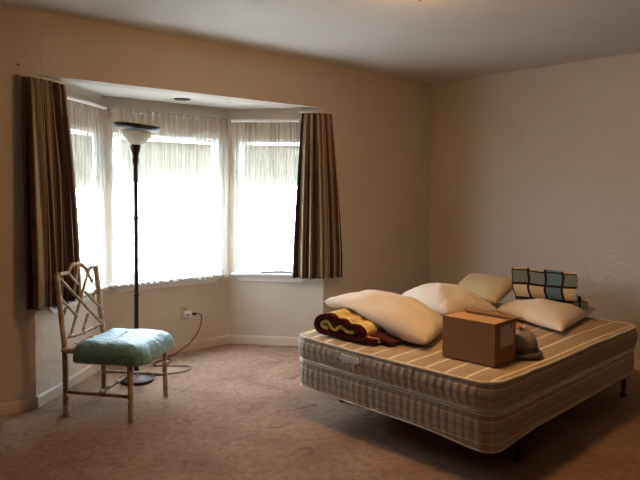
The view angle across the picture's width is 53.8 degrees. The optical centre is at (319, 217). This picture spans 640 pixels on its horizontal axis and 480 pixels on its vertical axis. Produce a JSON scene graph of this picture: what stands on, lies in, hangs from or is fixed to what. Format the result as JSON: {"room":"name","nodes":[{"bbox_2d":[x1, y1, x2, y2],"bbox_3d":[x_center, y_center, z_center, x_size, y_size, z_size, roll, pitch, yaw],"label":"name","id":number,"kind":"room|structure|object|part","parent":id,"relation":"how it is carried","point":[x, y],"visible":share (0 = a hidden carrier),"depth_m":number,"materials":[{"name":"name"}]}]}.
{"room":"bedroom","nodes":[
{"label":"bedroom","id":0,"kind":"room"},
{"bbox_2d":[32,74,102,395],"bbox_3d":[-1.760,0.136,4.356,0.120,2.060,0.970,1,3,6],"label":"wall","id":1,"kind":"structure","parent":0,"point":[48,345],"depth_m":4.33,"materials":[{"name":"paint"}]},
{"bbox_2d":[36,364,100,407],"bbox_3d":[-1.706,1.129,4.373,0.014,0.076,0.920,1,3,6],"label":"baseboard","id":2,"kind":"structure","parent":1,"relation":"attached to","point":[56,390],"depth_m":4.28,"materials":[{"name":"paint"}]},
{"bbox_2d":[47,124,108,312],"bbox_3d":[-1.723,-0.014,4.360,0.184,1.240,0.780,1,3,6],"label":"window","id":3,"kind":"structure","parent":1,"relation":"in","point":[89,197],"depth_m":4.68,"materials":[{"name":"white paint"}]},
{"bbox_3d":[-1.779,-0.314,4.352,0.028,0.582,0.660,1,3,6],"label":"sash","id":4,"kind":"part","parent":3,"relation":"part of","materials":[{"name":"white paint"}]},
{"bbox_2d":[71,133,92,188],"bbox_3d":[-1.713,-0.387,4.341,0.033,0.382,0.600,1,3,6],"label":"roller shade","id":5,"kind":"object","parent":3,"relation":"attached to","point":[82,145],"visible":0.43,"depth_m":4.48,"materials":[{"name":"fabric"}]},
{"bbox_3d":[-1.758,-0.052,4.362,0.114,1.165,0.720,1,3,6],"label":"frame","id":6,"kind":"part","parent":3,"relation":"part of","materials":[{"name":"white paint"}]},
{"bbox_3d":[-1.754,0.219,4.375,0.028,0.562,0.660,1,3,6],"label":"sash","id":7,"kind":"part","parent":3,"relation":"part of","materials":[{"name":"white paint"}]},
{"bbox_3d":[-1.695,0.539,4.384,0.116,0.018,0.780,1,3,6],"label":"sill","id":8,"kind":"part","parent":3,"relation":"part of","materials":[{"name":"paint"}]},
{"bbox_2d":[67,95,105,109],"bbox_3d":[-1.653,-0.802,4.402,0.054,0.028,0.605,1,3,6],"label":"curtain rod","id":9,"kind":"object","parent":1,"relation":"attached to","point":[101,107],"visible":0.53,"depth_m":4.40,"materials":[{"name":"white paint"}]},
{"bbox_2d":[53,208,107,308],"bbox_3d":[-1.654,-0.115,4.352,0.053,1.376,0.730,1,3,7],"label":"sheer curtain","id":10,"kind":"object","parent":9,"relation":"hanging from","point":[83,279],"visible":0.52,"depth_m":4.49,"materials":[{"name":"grey fabric"}]},
{"bbox_2d":[101,95,229,343],"bbox_3d":[-1.264,0.099,5.202,1.240,2.060,0.120,-2,4,-41],"label":"wall","id":11,"kind":"structure","parent":0,"point":[159,308],"depth_m":5.18,"materials":[{"name":"paint"}]},
{"bbox_2d":[108,131,225,291],"bbox_3d":[-1.249,-0.050,5.161,1.025,1.240,0.184,-2,4,-41],"label":"window","id":12,"kind":"structure","parent":11,"relation":"in","point":[214,185],"depth_m":5.28,"materials":[{"name":"white paint"}]},
{"bbox_2d":[118,139,211,182],"bbox_3d":[-1.241,-0.447,5.137,0.825,0.332,0.033,-2,4,-41],"label":"roller shade","id":13,"kind":"object","parent":12,"relation":"attached to","point":[167,162],"visible":1,"depth_m":5.13,"materials":[{"name":"fabric"}]},
{"bbox_3d":[-1.232,0.505,5.163,1.025,0.018,0.116,-2,4,-41],"label":"sill","id":14,"kind":"part","parent":12,"relation":"part of","materials":[{"name":"paint"}]},
{"bbox_2d":[106,335,228,365],"bbox_3d":[-1.229,1.092,5.201,1.140,0.076,0.014,-2,4,-41],"label":"baseboard","id":15,"kind":"structure","parent":11,"relation":"attached to","point":[220,340],"depth_m":5.38,"materials":[{"name":"paint"}]},
{"bbox_2d":[106,109,228,122],"bbox_3d":[-1.203,-0.812,5.098,1.080,0.028,0.035,-2,4,-41],"label":"curtain rod","id":16,"kind":"object","parent":11,"relation":"attached to","point":[107,110],"visible":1,"depth_m":5.04,"materials":[{"name":"paint"}]},
{"bbox_2d":[113,116,226,286],"bbox_3d":[-1.184,-0.148,5.095,1.070,1.375,0.056,-2,4,-41],"label":"sheer curtain","id":17,"kind":"object","parent":16,"relation":"hanging from","point":[151,281],"visible":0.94,"depth_m":5.11,"materials":[{"name":"grey fabric"}]},
{"bbox_2d":[181,305,188,319],"bbox_3d":[-1.129,0.797,5.274,0.074,0.116,0.010,-2,4,-41],"label":"wall outlet","id":18,"kind":"object","parent":11,"relation":"attached to","point":[186,307],"visible":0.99,"depth_m":5.27,"materials":[{"name":"plastic"}]},
{"bbox_2d":[182,311,190,316],"bbox_3d":[-1.110,0.807,5.256,0.064,0.044,0.048,-2,4,-41],"label":"plug adapter","id":19,"kind":"object","parent":18,"relation":"attached to","point":[184,313],"visible":1,"depth_m":5.24,"materials":[{"name":"white plastic"}]},
{"bbox_2d":[167,312,201,373],"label":"power cord","id":20,"kind":"object","parent":19,"relation":"attached to","point":[194,313],"depth_m":5.12,"materials":[{"name":"brown plastic"}]},
{"bbox_3d":[-1.136,0.979,4.909,0.315,0.332,0.718,0,3,-1],"label":"cord","id":21,"kind":"part","parent":20,"relation":"part of","materials":[{"name":"black plastic"}]},
{"bbox_2d":[57,80,294,108],"bbox_3d":[-1.153,-0.969,4.944,2.420,0.100,0.640,-2,4,-41],"label":"ceiling","id":22,"kind":"structure","parent":0,"point":[102,90],"depth_m":4.81,"materials":[{"name":"paint"}]},
{"bbox_2d":[174,98,190,100],"bbox_3d":[-1.066,-0.911,4.878,0.132,0.006,0.132,-2,4,-41],"label":"recessed light","id":23,"kind":"object","parent":22,"relation":"in","point":[178,99],"visible":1,"depth_m":4.89,"materials":[{"name":"metal"}]},
{"bbox_2d":[0,4,431,402],"bbox_3d":[-1.340,-0.048,4.313,6.400,2.440,0.140,-2,4,-41],"label":"wall","id":24,"kind":"structure","parent":0,"point":[382,122],"depth_m":4.88,"materials":[{"name":"paint"}]},
{"bbox_2d":[0,396,36,416],"bbox_3d":[-2.732,1.184,3.058,2.590,0.076,0.014,-2,4,-41],"label":"baseboard","id":25,"kind":"structure","parent":24,"relation":"attached to","point":[27,404],"depth_m":3.84,"materials":[{"name":"paint"}]},
{"bbox_2d":[16,74,65,84],"bbox_3d":[-1.714,-0.849,3.901,0.103,0.016,0.380,1,3,17],"label":"rod","id":26,"kind":"object","parent":24,"relation":"attached to","point":[17,75],"visible":0.86,"depth_m":3.81,"materials":[{"name":"paint"}]},
{"bbox_2d":[21,76,80,310],"bbox_3d":[-1.657,-0.146,3.970,0.117,1.393,0.480,1,3,16],"label":"drape","id":27,"kind":"object","parent":26,"relation":"hanging from","point":[50,200],"visible":0.98,"depth_m":3.87,"materials":[{"name":"fabric"}]},
{"bbox_2d":[229,108,324,336],"bbox_3d":[-0.399,0.090,5.548,0.886,2.060,0.120,1,3,7],"label":"wall","id":28,"kind":"structure","parent":0,"point":[257,308],"depth_m":5.51,"materials":[{"name":"paint"}]},
{"bbox_2d":[229,335,299,345],"bbox_3d":[-0.391,1.084,5.527,0.836,0.076,0.015,1,3,6],"label":"baseboard","id":29,"kind":"structure","parent":28,"relation":"attached to","point":[233,339],"depth_m":5.53,"materials":[{"name":"paint"}]},
{"bbox_2d":[231,119,299,122],"bbox_3d":[-0.468,-0.826,5.414,0.590,0.028,0.071,1,3,7],"label":"curtain rod","id":30,"kind":"object","parent":28,"relation":"attached to","point":[232,120],"visible":1,"depth_m":5.38,"materials":[{"name":"white paint"}]},
{"bbox_2d":[234,145,292,272],"bbox_3d":[-0.450,-0.172,5.442,0.620,1.307,0.019,1,3,7],"label":"sheer curtain","id":31,"kind":"object","parent":30,"relation":"hanging from","point":[284,258],"visible":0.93,"depth_m":5.48,"materials":[{"name":"grey fabric"}]},
{"bbox_2d":[231,139,305,281],"bbox_3d":[-0.419,-0.059,5.508,0.690,1.240,0.184,1,3,7],"label":"window","id":32,"kind":"structure","parent":28,"relation":"in","point":[241,206],"depth_m":5.53,"materials":[{"name":"white paint"}]},
{"bbox_3d":[-0.428,0.496,5.502,0.690,0.018,0.116,1,3,7],"label":"sill","id":33,"kind":"part","parent":32,"relation":"part of","materials":[{"name":"paint"}]},
{"bbox_3d":[-0.418,0.173,5.549,0.570,0.562,0.028,1,3,7],"label":"sash","id":34,"kind":"part","parent":32,"relation":"part of","materials":[{"name":"white paint"}]},
{"bbox_3d":[-0.409,-0.360,5.552,0.570,0.582,0.028,1,3,7],"label":"sash","id":35,"kind":"part","parent":32,"relation":"part of","materials":[{"name":"white paint"}]},
{"bbox_2d":[243,145,298,184],"bbox_3d":[-0.416,-0.451,5.483,0.510,0.342,0.033,1,3,7],"label":"roller shade","id":36,"kind":"object","parent":32,"relation":"attached to","point":[263,165],"visible":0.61,"depth_m":5.47,"materials":[{"name":"fabric"}]},
{"bbox_2d":[261,271,292,273],"bbox_3d":[-0.353,0.479,5.448,0.311,0.022,0.024,1,3,7],"label":"strip","id":37,"kind":"object","parent":32,"relation":"on","point":[274,271],"visible":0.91,"depth_m":5.45,"materials":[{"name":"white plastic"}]},
{"bbox_2d":[298,111,333,113],"bbox_3d":[-0.034,-0.883,5.336,0.302,0.016,0.147,1,3,0],"label":"rod","id":38,"kind":"object","parent":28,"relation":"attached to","point":[299,112],"visible":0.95,"depth_m":5.28,"materials":[{"name":"paint"}]},
{"bbox_2d":[293,113,342,278],"bbox_3d":[-0.004,-0.176,5.329,0.446,1.390,0.119,0,3,-15],"label":"drape","id":39,"kind":"object","parent":38,"relation":"hanging from","point":[317,248],"visible":1,"depth_m":5.31,"materials":[{"name":"fabric"}]},
{"bbox_2d":[0,343,639,479],"bbox_3d":[0.158,1.320,2.658,6.680,0.100,6.640,-2,4,-41],"label":"floor","id":40,"kind":"structure","parent":0,"point":[240,411],"depth_m":3.50,"materials":[{"name":"carpet"}]},
{"bbox_2d":[54,262,174,422],"bbox_3d":[-1.274,0.739,3.943,0.589,0.907,0.528,1,3,11],"label":"chair","id":41,"kind":"object","parent":40,"relation":"on","point":[130,348],"visible":1,"depth_m":3.79,"materials":[{"name":"paint"}]},
{"bbox_3d":[-1.552,0.771,3.788,0.091,0.852,0.038,1,3,11],"label":"leg","id":42,"kind":"part","parent":41,"relation":"part of","materials":[{"name":"paint"}]},
{"bbox_3d":[-1.537,0.317,3.982,0.035,0.073,0.440,1,3,11],"label":"crest rail","id":43,"kind":"part","parent":41,"relation":"part of","materials":[{"name":"paint"}]},
{"bbox_3d":[-1.281,0.792,3.949,0.465,0.044,0.504,1,3,11],"label":"seat frame","id":44,"kind":"part","parent":41,"relation":"part of","materials":[{"name":"paint"}]},
{"bbox_3d":[-1.505,0.725,3.995,0.041,0.050,0.424,1,3,11],"label":"rail","id":45,"kind":"part","parent":41,"relation":"part of","materials":[{"name":"paint"}]},
{"bbox_3d":[-1.470,0.751,4.209,0.093,0.852,0.038,1,3,11],"label":"leg","id":46,"kind":"part","parent":41,"relation":"part of","materials":[{"name":"paint"}]},
{"bbox_2d":[73,328,174,366],"bbox_3d":[-1.217,0.794,3.934,0.468,0.153,0.520,1,3,11],"label":"seat cushion","id":47,"kind":"object","parent":41,"relation":"on","point":[115,346],"depth_m":3.74,"materials":[{"name":"teal fabric"}]},
{"bbox_3d":[-1.110,1.006,3.694,0.047,0.401,0.038,1,3,11],"label":"leg","id":48,"kind":"part","parent":41,"relation":"part of","materials":[{"name":"paint"}]},
{"bbox_3d":[-1.020,0.984,4.148,0.048,0.401,0.038,1,3,11],"label":"leg","id":49,"kind":"part","parent":41,"relation":"part of","materials":[{"name":"paint"}]},
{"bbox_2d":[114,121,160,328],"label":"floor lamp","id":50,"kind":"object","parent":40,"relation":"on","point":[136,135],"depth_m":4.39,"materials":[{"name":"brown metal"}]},
{"bbox_3d":[-1.274,-0.564,4.394,0.215,0.122,0.216,-2,4,-41],"label":"lamp shade","id":51,"kind":"part","parent":50,"relation":"part of","materials":[{"name":"white glass"}]},
{"bbox_2d":[339,376,627,462],"bbox_3d":[1.084,1.115,4.151,1.552,0.178,1.270,-2,4,-45],"label":"frame","id":52,"kind":"object","parent":40,"relation":"on","point":[517,458],"visible":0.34,"depth_m":3.44,"materials":[{"name":"metal"}]},
{"bbox_2d":[300,349,634,452],"bbox_3d":[0.986,0.960,4.045,1.890,0.190,1.370,-2,4,-45],"label":"box spring","id":53,"kind":"object","parent":52,"relation":"on","point":[477,431],"visible":0.51,"depth_m":3.29,"materials":[{"name":"beige fabric"}]},
{"bbox_2d":[298,303,637,413],"bbox_3d":[0.986,0.785,4.035,1.915,0.160,1.394,-2,4,-45],"label":"mattress","id":54,"kind":"object","parent":53,"relation":"on","point":[589,343],"visible":0.65,"depth_m":3.38,"materials":[{"name":"white fabric"}]},
{"bbox_2d":[314,308,404,345],"bbox_3d":[0.276,0.642,3.787,0.529,0.132,0.340,3,4,38],"label":"rolled blanket","id":55,"kind":"object","parent":54,"relation":"on","point":[346,323],"visible":0.79,"depth_m":3.71,"materials":[{"name":"fabric"}]},
{"bbox_2d":[324,290,442,344],"bbox_3d":[0.483,0.586,3.947,0.575,0.220,0.890,-2,4,-41],"label":"pillow","id":56,"kind":"object","parent":54,"relation":"on","point":[405,318],"visible":0.95,"depth_m":3.72,"materials":[{"name":"fabric"}]},
{"bbox_2d":[402,283,497,315],"bbox_3d":[0.880,0.572,4.455,0.424,0.206,0.617,-1,3,-33],"label":"pillow","id":57,"kind":"object","parent":54,"relation":"on","point":[443,298],"visible":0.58,"depth_m":4.31,"materials":[{"name":"fabric"}]},
{"bbox_2d":[442,307,523,366],"bbox_3d":[0.850,0.627,3.325,0.355,0.221,0.250,3,4,44],"label":"cardboard box","id":58,"kind":"object","parent":54,"relation":"on","point":[487,338],"visible":1,"depth_m":3.24,"materials":[{"name":"cardboard"}]},
{"bbox_2d":[458,273,512,303],"bbox_3d":[1.254,0.555,4.877,0.390,0.190,0.510,-2,4,-41],"label":"knit cushion","id":59,"kind":"object","parent":54,"relation":"on","point":[492,289],"visible":0.7,"depth_m":4.78,"materials":[{"name":"beige fabric"}]},
{"bbox_2d":[515,328,542,358],"bbox_3d":[1.079,0.667,3.397,0.234,0.138,0.234,-2,4,-41],"label":"hat","id":60,"kind":"object","parent":54,"relation":"on","point":[526,344],"visible":0.62,"depth_m":3.32,"materials":[{"name":"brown fabric"}]},
{"bbox_2d":[516,324,526,329],"bbox_3d":[1.079,0.590,3.380,0.047,0.022,0.049,0,3,-14],"label":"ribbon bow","id":61,"kind":"object","parent":60,"relation":"on","point":[521,327],"visible":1,"depth_m":3.37,"materials":[{"name":"red fabric"}]},
{"bbox_3d":[1.079,0.655,3.396,0.183,0.114,0.183,-2,4,-41],"label":"crown","id":62,"kind":"part","parent":60,"relation":"part of","materials":[{"name":"grey fabric"}]},
{"bbox_2d":[497,298,596,331],"bbox_3d":[1.513,0.621,4.298,0.558,0.136,0.858,3,4,39],"label":"pillow","id":63,"kind":"object","parent":54,"relation":"on","point":[559,316],"visible":0.91,"depth_m":4.13,"materials":[{"name":"fabric"}]},
{"bbox_2d":[511,267,587,309],"bbox_3d":[1.630,0.492,4.480,0.514,0.254,0.302,2,3,21],"label":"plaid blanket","id":64,"kind":"object","parent":63,"relation":"on","point":[527,283],"visible":1,"depth_m":4.38,"materials":[{"name":"fabric"}]},
{"bbox_3d":[1.009,1.144,3.211,0.028,0.122,0.024,-2,4,-45],"label":"leg","id":65,"kind":"part","parent":52,"relation":"part of","materials":[{"name":"metal"}]},
{"bbox_3d":[1.517,1.072,3.712,1.552,0.040,0.039,-2,4,-45],"label":"rail","id":66,"kind":"part","parent":52,"relation":"part of","materials":[{"name":"metal"}]},
{"bbox_3d":[2.039,1.103,4.233,0.028,0.122,0.024,-2,4,-45],"label":"leg","id":67,"kind":"part","parent":52,"relation":"part of","materials":[{"name":"metal"}]},
{"bbox_2d":[0,0,639,82],"bbox_3d":[0.500,-1.206,2.172,6.680,0.120,5.680,-2,4,-41],"label":"ceiling","id":68,"kind":"structure","parent":0,"point":[432,41],"depth_m":4.13,"materials":[{"name":"paint"}]},
{"bbox_2d":[428,52,639,359],"bbox_3d":[2.898,-0.014,4.444,0.140,2.440,5.540,-2,4,-41],"label":"wall","id":69,"kind":"structure","parent":0,"point":[538,167],"depth_m":5.43,"materials":[{"name":"paint"}]},
{"bbox_2d":[633,359,639,370],"bbox_3d":[2.875,1.172,4.399,0.014,0.076,5.400,-2,4,-41],"label":"baseboard","id":70,"kind":"structure","parent":69,"relation":"attached to","point":[636,362],"depth_m":4.87,"materials":[{"name":"paint"}]},
{"label":"outside","id":71,"kind":"structure","parent":0,"visible":0},
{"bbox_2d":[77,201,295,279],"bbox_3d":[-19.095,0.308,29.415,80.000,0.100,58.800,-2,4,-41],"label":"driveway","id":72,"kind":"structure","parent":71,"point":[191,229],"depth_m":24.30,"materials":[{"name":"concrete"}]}
]}

